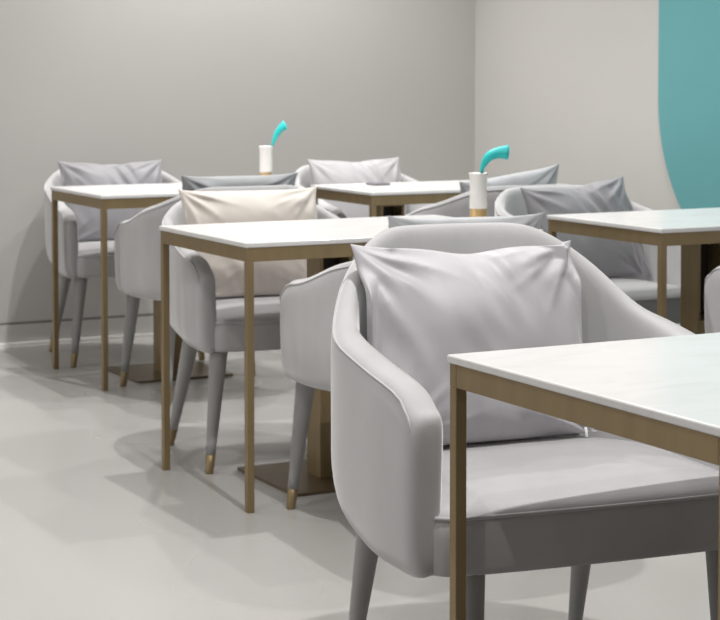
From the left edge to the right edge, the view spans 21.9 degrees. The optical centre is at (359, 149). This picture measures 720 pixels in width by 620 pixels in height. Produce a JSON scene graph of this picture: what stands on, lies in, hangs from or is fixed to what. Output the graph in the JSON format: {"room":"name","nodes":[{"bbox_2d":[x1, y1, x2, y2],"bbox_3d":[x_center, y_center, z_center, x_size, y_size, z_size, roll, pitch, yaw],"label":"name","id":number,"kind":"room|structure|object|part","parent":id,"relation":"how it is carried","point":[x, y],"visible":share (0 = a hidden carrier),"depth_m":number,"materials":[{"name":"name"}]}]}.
{"room":"eatery","nodes":[
{"label":"eatery","id":0,"kind":"room"},
{"bbox_2d":[0,0,474,322],"bbox_3d":[-3.751,-0.731,7.149,9.990,3.300,0.150,-1,3,-28],"label":"wall","id":1,"kind":"structure","parent":0,"point":[197,87],"depth_m":8.67,"materials":[{"name":"grey paint"}]},
{"bbox_2d":[0,316,152,342],"bbox_3d":[-3.780,0.867,7.109,9.840,0.078,0.012,-1,3,-28],"label":"baseboard","id":2,"kind":"structure","parent":1,"relation":"attached to","point":[90,328],"depth_m":8.38,"materials":[{"name":"grey paint"}]},
{"bbox_2d":[0,333,152,347],"bbox_3d":[-3.776,0.914,7.104,9.840,0.016,0.030,-1,3,-28],"label":"trim","id":3,"kind":"structure","parent":1,"relation":"attached to","point":[30,343],"depth_m":8.37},
{"bbox_2d":[0,313,152,325],"bbox_3d":[-3.781,0.822,7.110,9.840,0.012,0.006,-1,3,-28],"label":"trim","id":4,"kind":"structure","parent":1,"relation":"attached to","point":[148,314],"depth_m":8.39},
{"bbox_2d":[0,337,709,619],"bbox_3d":[-1.001,1.195,1.796,9.840,0.100,12.020,-1,3,-28],"label":"floor","id":5,"kind":"structure","parent":0,"point":[93,526],"depth_m":4.92,"materials":[{"name":"grey concrete"}]},
{"bbox_2d":[44,164,204,367],"bbox_3d":[-1.029,0.482,8.033,0.646,0.808,0.684,-1,3,-21],"label":"armchair","id":6,"kind":"object","parent":5,"relation":"on","point":[78,260],"visible":0.34,"depth_m":7.68,"materials":[{"name":"grey fabric"}]},
{"bbox_3d":[-1.297,0.660,8.053,0.137,0.341,0.057,2,3,34],"label":"leg","id":7,"kind":"part","parent":6,"relation":"part of","materials":[{"name":"grey fabric"}]},
{"bbox_3d":[-1.165,0.676,7.701,0.080,0.334,0.057,-1,3,-32],"label":"leg","id":8,"kind":"part","parent":6,"relation":"part of","materials":[{"name":"grey wood"}]},
{"bbox_3d":[-1.016,0.456,7.997,0.536,0.122,0.608,-1,3,-21],"label":"seat","id":9,"kind":"part","parent":6,"relation":"part of","materials":[{"name":"grey fabric"}]},
{"bbox_2d":[58,159,161,239],"bbox_3d":[-1.077,0.216,8.127,0.470,0.339,0.181,-1,3,-21],"label":"cushion","id":10,"kind":"object","parent":6,"relation":"on","point":[144,172],"visible":0.52,"depth_m":8.07,"materials":[{"name":"grey fabric"}]},
{"bbox_2d":[50,183,301,390],"bbox_3d":[-0.730,0.528,7.561,0.895,0.750,0.620,-1,3,-28],"label":"cafe table","id":11,"kind":"object","parent":5,"relation":"on","point":[102,197],"visible":0.44,"depth_m":7.43,"materials":[{"name":"white stone"}]},
{"bbox_3d":[-1.250,0.552,7.624,0.021,0.697,0.021,-1,3,-28],"label":"leg","id":12,"kind":"part","parent":11,"relation":"part of","materials":[{"name":"gold metal"}]},
{"bbox_3d":[-0.977,0.574,7.101,0.021,0.697,0.021,-1,3,-28],"label":"leg","id":13,"kind":"part","parent":11,"relation":"part of","materials":[{"name":"gold metal"}]},
{"bbox_3d":[-0.783,0.899,7.549,0.405,0.009,0.410,-1,3,-28],"label":"plate","id":14,"kind":"part","parent":11,"relation":"part of","materials":[{"name":"gold metal"}]},
{"bbox_2d":[259,146,272,174],"bbox_3d":[-0.393,0.064,7.758,0.060,0.160,0.060,-1,3,-28],"label":"bud vase","id":15,"kind":"object","parent":11,"relation":"on","point":[265,168],"visible":0.8,"depth_m":7.73,"materials":[{"name":"white ceramic"}]},
{"bbox_2d":[271,120,286,145],"bbox_3d":[-0.347,-0.027,7.751,0.091,0.194,0.036,0,2,-4],"label":"calla lily","id":16,"kind":"object","parent":15,"relation":"in","point":[282,126],"visible":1,"depth_m":7.74,"materials":[{"name":"teal plant"}]},
{"bbox_2d":[114,185,300,404],"bbox_3d":[-0.541,0.523,7.064,0.646,0.808,0.684,-1,3,-28],"label":"armchair","id":17,"kind":"object","parent":5,"relation":"on","point":[137,240],"visible":0.34,"depth_m":6.91,"materials":[{"name":"grey fabric"}]},
{"bbox_3d":[-0.884,0.697,7.197,0.080,0.334,0.057,-1,2,-16],"label":"leg","id":18,"kind":"part","parent":17,"relation":"part of","materials":[{"name":"grey wood"}]},
{"bbox_3d":[-0.711,0.710,6.864,0.057,0.341,0.137,0,2,7],"label":"leg","id":19,"kind":"part","parent":17,"relation":"part of","materials":[{"name":"grey wood"}]},
{"bbox_2d":[181,172,297,190],"bbox_3d":[-0.461,0.260,6.944,0.487,0.348,0.169,-2,3,-34],"label":"cushion","id":20,"kind":"object","parent":17,"relation":"on","point":[189,183],"visible":0.22,"depth_m":6.87,"materials":[{"name":"grey fabric"}]},
{"bbox_2d":[162,201,354,473],"bbox_3d":[-0.304,0.568,6.000,0.646,0.808,0.684,-1,3,-21],"label":"armchair","id":21,"kind":"object","parent":5,"relation":"on","point":[205,322],"visible":0.38,"depth_m":5.66,"materials":[{"name":"grey fabric"}]},
{"bbox_3d":[-0.572,0.745,6.019,0.137,0.341,0.057,2,3,34],"label":"leg","id":22,"kind":"part","parent":21,"relation":"part of","materials":[{"name":"grey wood"}]},
{"bbox_3d":[-0.440,0.761,5.668,0.080,0.334,0.057,-1,3,-32],"label":"leg","id":23,"kind":"part","parent":21,"relation":"part of","materials":[{"name":"grey wood"}]},
{"bbox_2d":[178,186,316,296],"bbox_3d":[-0.349,0.299,6.096,0.481,0.344,0.185,-1,3,-21],"label":"cushion","id":24,"kind":"object","parent":21,"relation":"on","point":[199,207],"visible":0.56,"depth_m":6.05,"materials":[{"name":"beige fabric"}]},
{"bbox_3d":[-0.291,0.541,5.964,0.536,0.122,0.608,-1,3,-21],"label":"seat","id":25,"kind":"part","parent":21,"relation":"part of","materials":[{"name":"grey fabric"}]},
{"bbox_2d":[280,261,352,509],"bbox_3d":[0.185,0.608,5.042,0.646,0.808,0.684,-1,3,-28],"label":"armchair","id":26,"kind":"object","parent":5,"relation":"on","point":[307,305],"visible":0.2,"depth_m":5.01,"materials":[{"name":"grey fabric"}]},
{"bbox_3d":[-0.158,0.782,5.175,0.080,0.334,0.057,-1,2,-16],"label":"leg","id":27,"kind":"part","parent":26,"relation":"part of","materials":[{"name":"grey fabric"}]},
{"bbox_2d":[388,212,544,229],"bbox_3d":[0.260,0.341,4.921,0.483,0.358,0.146,-1,3,-30],"label":"cushion","id":28,"kind":"object","parent":26,"relation":"on","point":[534,220],"visible":0.07,"depth_m":4.87,"materials":[{"name":"grey fabric"}]},
{"bbox_2d":[159,215,542,512],"bbox_3d":[-0.034,0.609,5.628,0.970,0.750,0.655,-1,3,-28],"label":"cafe table","id":29,"kind":"object","parent":5,"relation":"on","point":[325,243],"visible":0.56,"depth_m":5.50,"materials":[{"name":"white stone"}]},
{"bbox_3d":[-0.596,0.633,5.689,0.021,0.697,0.021,-1,3,-28],"label":"leg","id":30,"kind":"part","parent":29,"relation":"part of","materials":[{"name":"gold metal"}]},
{"bbox_3d":[-0.306,0.656,5.134,0.021,0.697,0.021,-1,3,-28],"label":"leg","id":31,"kind":"part","parent":29,"relation":"part of","materials":[{"name":"gold metal"}]},
{"bbox_3d":[-0.102,0.981,5.608,0.405,0.009,0.410,-1,3,-28],"label":"plate","id":32,"kind":"part","parent":29,"relation":"part of","materials":[{"name":"gold metal"}]},
{"bbox_3d":[-0.104,0.432,5.616,0.084,0.244,0.007,-1,3,-28],"label":"recess panel","id":33,"kind":"part","parent":29,"relation":"part of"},
{"bbox_2d":[469,172,487,216],"bbox_3d":[0.362,0.150,5.691,0.060,0.160,0.060,-1,3,-28],"label":"bud vase","id":34,"kind":"object","parent":29,"relation":"on","point":[478,181],"visible":0.87,"depth_m":5.67,"materials":[{"name":"white ceramic"}]},
{"bbox_2d":[480,145,508,172],"bbox_3d":[0.406,0.070,5.688,0.100,0.172,0.040,0,2,0],"label":"calla lily","id":35,"kind":"object","parent":34,"relation":"in","point":[502,152],"visible":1,"depth_m":5.67,"materials":[{"name":"teal plant"}]},
{"bbox_2d":[295,165,434,217],"bbox_3d":[0.044,0.477,8.153,0.646,0.808,0.684,-1,3,-28],"label":"armchair","id":36,"kind":"object","parent":5,"relation":"on","point":[303,179],"visible":0.09,"depth_m":8.27,"materials":[{"name":"grey fabric"}]},
{"bbox_2d":[307,157,405,217],"bbox_3d":[-0.001,0.209,8.249,0.469,0.343,0.182,-1,3,-25],"label":"cushion","id":37,"kind":"object","parent":36,"relation":"on","point":[323,172],"visible":0.38,"depth_m":8.20,"materials":[{"name":"white fabric"}]},
{"bbox_2d":[310,180,469,216],"bbox_3d":[0.348,0.521,7.733,0.970,0.750,0.543,-1,3,-28],"label":"cafe table","id":38,"kind":"object","parent":5,"relation":"on","point":[383,200],"visible":0.32,"depth_m":7.43,"materials":[{"name":"white stone"}]},
{"bbox_3d":[0.050,0.566,7.289,0.021,0.697,0.021,-1,3,-28],"label":"leg","id":39,"kind":"part","parent":38,"relation":"part of","materials":[{"name":"gold metal"}]},
{"bbox_2d":[366,182,389,185],"bbox_3d":[0.075,0.141,7.723,0.076,0.010,0.076,-1,3,-28],"label":"coaster","id":40,"kind":"object","parent":38,"relation":"on","point":[367,183],"visible":1,"depth_m":7.70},
{"bbox_3d":[0.100,0.348,7.628,0.084,0.244,0.007,-1,3,-28],"label":"recess panel","id":41,"kind":"part","parent":38,"relation":"part of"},
{"bbox_2d":[405,184,567,216],"bbox_3d":[0.481,0.520,7.123,0.646,0.808,0.684,-1,3,-28],"label":"armchair","id":42,"kind":"object","parent":5,"relation":"on","point":[457,206],"visible":0.09,"depth_m":6.78,"materials":[{"name":"grey fabric"}]},
{"bbox_2d":[459,164,558,193],"bbox_3d":[0.562,0.242,6.999,0.492,0.382,0.174,-2,3,-34],"label":"cushion","id":43,"kind":"object","parent":42,"relation":"on","point":[548,175],"visible":0.2,"depth_m":6.95,"materials":[{"name":"grey fabric"}]},
{"bbox_2d":[331,222,718,619],"bbox_3d":[0.309,0.619,3.570,0.755,0.908,0.704,-1,3,-21],"label":"armchair","id":44,"kind":"object","parent":5,"relation":"on","point":[576,501],"visible":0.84,"depth_m":3.31,"materials":[{"name":"grey fabric"}]},
{"bbox_3d":[0.015,0.843,3.683,0.058,0.340,0.128,-1,3,-21],"label":"leg","id":45,"kind":"part","parent":44,"relation":"part of","materials":[{"name":"grey fabric"}]},
{"bbox_2d":[350,240,595,444],"bbox_3d":[0.231,0.379,3.697,0.512,0.395,0.199,-1,3,-24],"label":"cushion","id":46,"kind":"object","parent":44,"relation":"on","point":[424,306],"visible":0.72,"depth_m":3.63,"materials":[{"name":"grey fabric"}]},
{"bbox_3d":[0.188,0.865,3.201,0.059,0.332,0.057,2,3,35],"label":"leg","id":47,"kind":"part","parent":44,"relation":"part of","materials":[{"name":"grey fabric"}]},
{"bbox_3d":[0.327,0.649,3.527,0.660,0.134,0.608,-1,3,-21],"label":"seat","id":48,"kind":"part","parent":44,"relation":"part of","materials":[{"name":"grey fabric"}]},
{"bbox_3d":[0.459,0.836,3.853,0.058,0.340,0.128,-1,3,-21],"label":"leg","id":49,"kind":"part","parent":44,"relation":"part of","materials":[{"name":"grey fabric"}]},
{"bbox_3d":[0.653,0.857,3.381,0.057,0.332,0.059,1,2,13],"label":"leg","id":50,"kind":"part","parent":44,"relation":"part of","materials":[{"name":"grey fabric"}]},
{"bbox_2d":[447,332,719,619],"bbox_3d":[0.744,0.719,3.005,0.970,0.750,0.735,-1,3,-28],"label":"cafe table","id":51,"kind":"object","parent":5,"relation":"on","point":[660,392],"visible":1,"depth_m":2.91,"materials":[{"name":"white stone"}]},
{"bbox_3d":[0.163,0.741,3.101,0.021,0.697,0.021,-1,3,-28],"label":"leg","id":52,"kind":"part","parent":51,"relation":"part of","materials":[{"name":"gold metal"}]},
{"bbox_3d":[0.490,0.767,2.476,0.021,0.697,0.021,-1,3,-28],"label":"leg","id":53,"kind":"part","parent":51,"relation":"part of","materials":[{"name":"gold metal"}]},
{"bbox_2d":[495,185,680,323],"bbox_3d":[0.822,0.547,6.496,0.646,0.808,0.684,-1,3,-28],"label":"armchair","id":54,"kind":"object","parent":5,"relation":"on","point":[642,289],"visible":0.17,"depth_m":6.52,"materials":[{"name":"grey fabric"}]},
{"bbox_2d":[520,176,650,276],"bbox_3d":[0.791,0.274,6.596,0.465,0.351,0.179,-1,3,-27],"label":"cushion","id":55,"kind":"object","parent":54,"relation":"on","point":[614,258],"visible":0.62,"depth_m":6.56,"materials":[{"name":"grey fabric"}]},
{"bbox_3d":[0.839,0.520,6.462,0.536,0.122,0.608,-1,3,-28],"label":"seat","id":56,"kind":"part","parent":54,"relation":"part of","materials":[{"name":"grey fabric"}]},
{"bbox_2d":[547,208,719,333],"bbox_3d":[1.188,0.590,6.076,0.970,0.750,0.624,-1,3,-28],"label":"cafe table","id":57,"kind":"object","parent":5,"relation":"on","point":[697,231],"visible":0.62,"depth_m":5.96,"materials":[{"name":"white stone"}]},
{"bbox_3d":[0.633,0.615,6.123,0.021,0.697,0.021,-1,3,-28],"label":"leg","id":58,"kind":"part","parent":57,"relation":"part of","materials":[{"name":"gold metal"}]},
{"bbox_3d":[0.908,0.637,5.596,0.021,0.697,0.021,-1,3,-28],"label":"leg","id":59,"kind":"part","parent":57,"relation":"part of","materials":[{"name":"gold metal"}]},
{"bbox_3d":[1.099,0.414,6.055,0.084,0.244,0.007,-1,3,-28],"label":"recess panel","id":60,"kind":"part","parent":57,"relation":"part of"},
{"bbox_2d":[704,266,719,333],"bbox_3d":[1.442,0.590,5.461,0.646,0.808,0.684,-1,3,-28],"label":"armchair","id":61,"kind":"object","parent":5,"relation":"on","point":[712,281],"visible":0.51,"depth_m":5.53,"materials":[{"name":"grey fabric"}]},
{"bbox_2d":[475,0,680,324],"bbox_3d":[3.427,-0.601,4.035,0.150,3.300,12.020,-1,3,-28],"label":"wall","id":62,"kind":"structure","parent":0,"point":[572,85],"depth_m":8.57,"materials":[{"name":"grey paint"}]},
{"bbox_2d":[658,0,719,208],"bbox_3d":[2.044,-0.784,6.494,0.020,2.740,3.270,-1,3,-28],"label":"wall panel","id":63,"kind":"object","parent":62,"relation":"attached to","point":[689,30],"visible":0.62,"depth_m":7.77,"materials":[{"name":"teal paint"}]}
]}

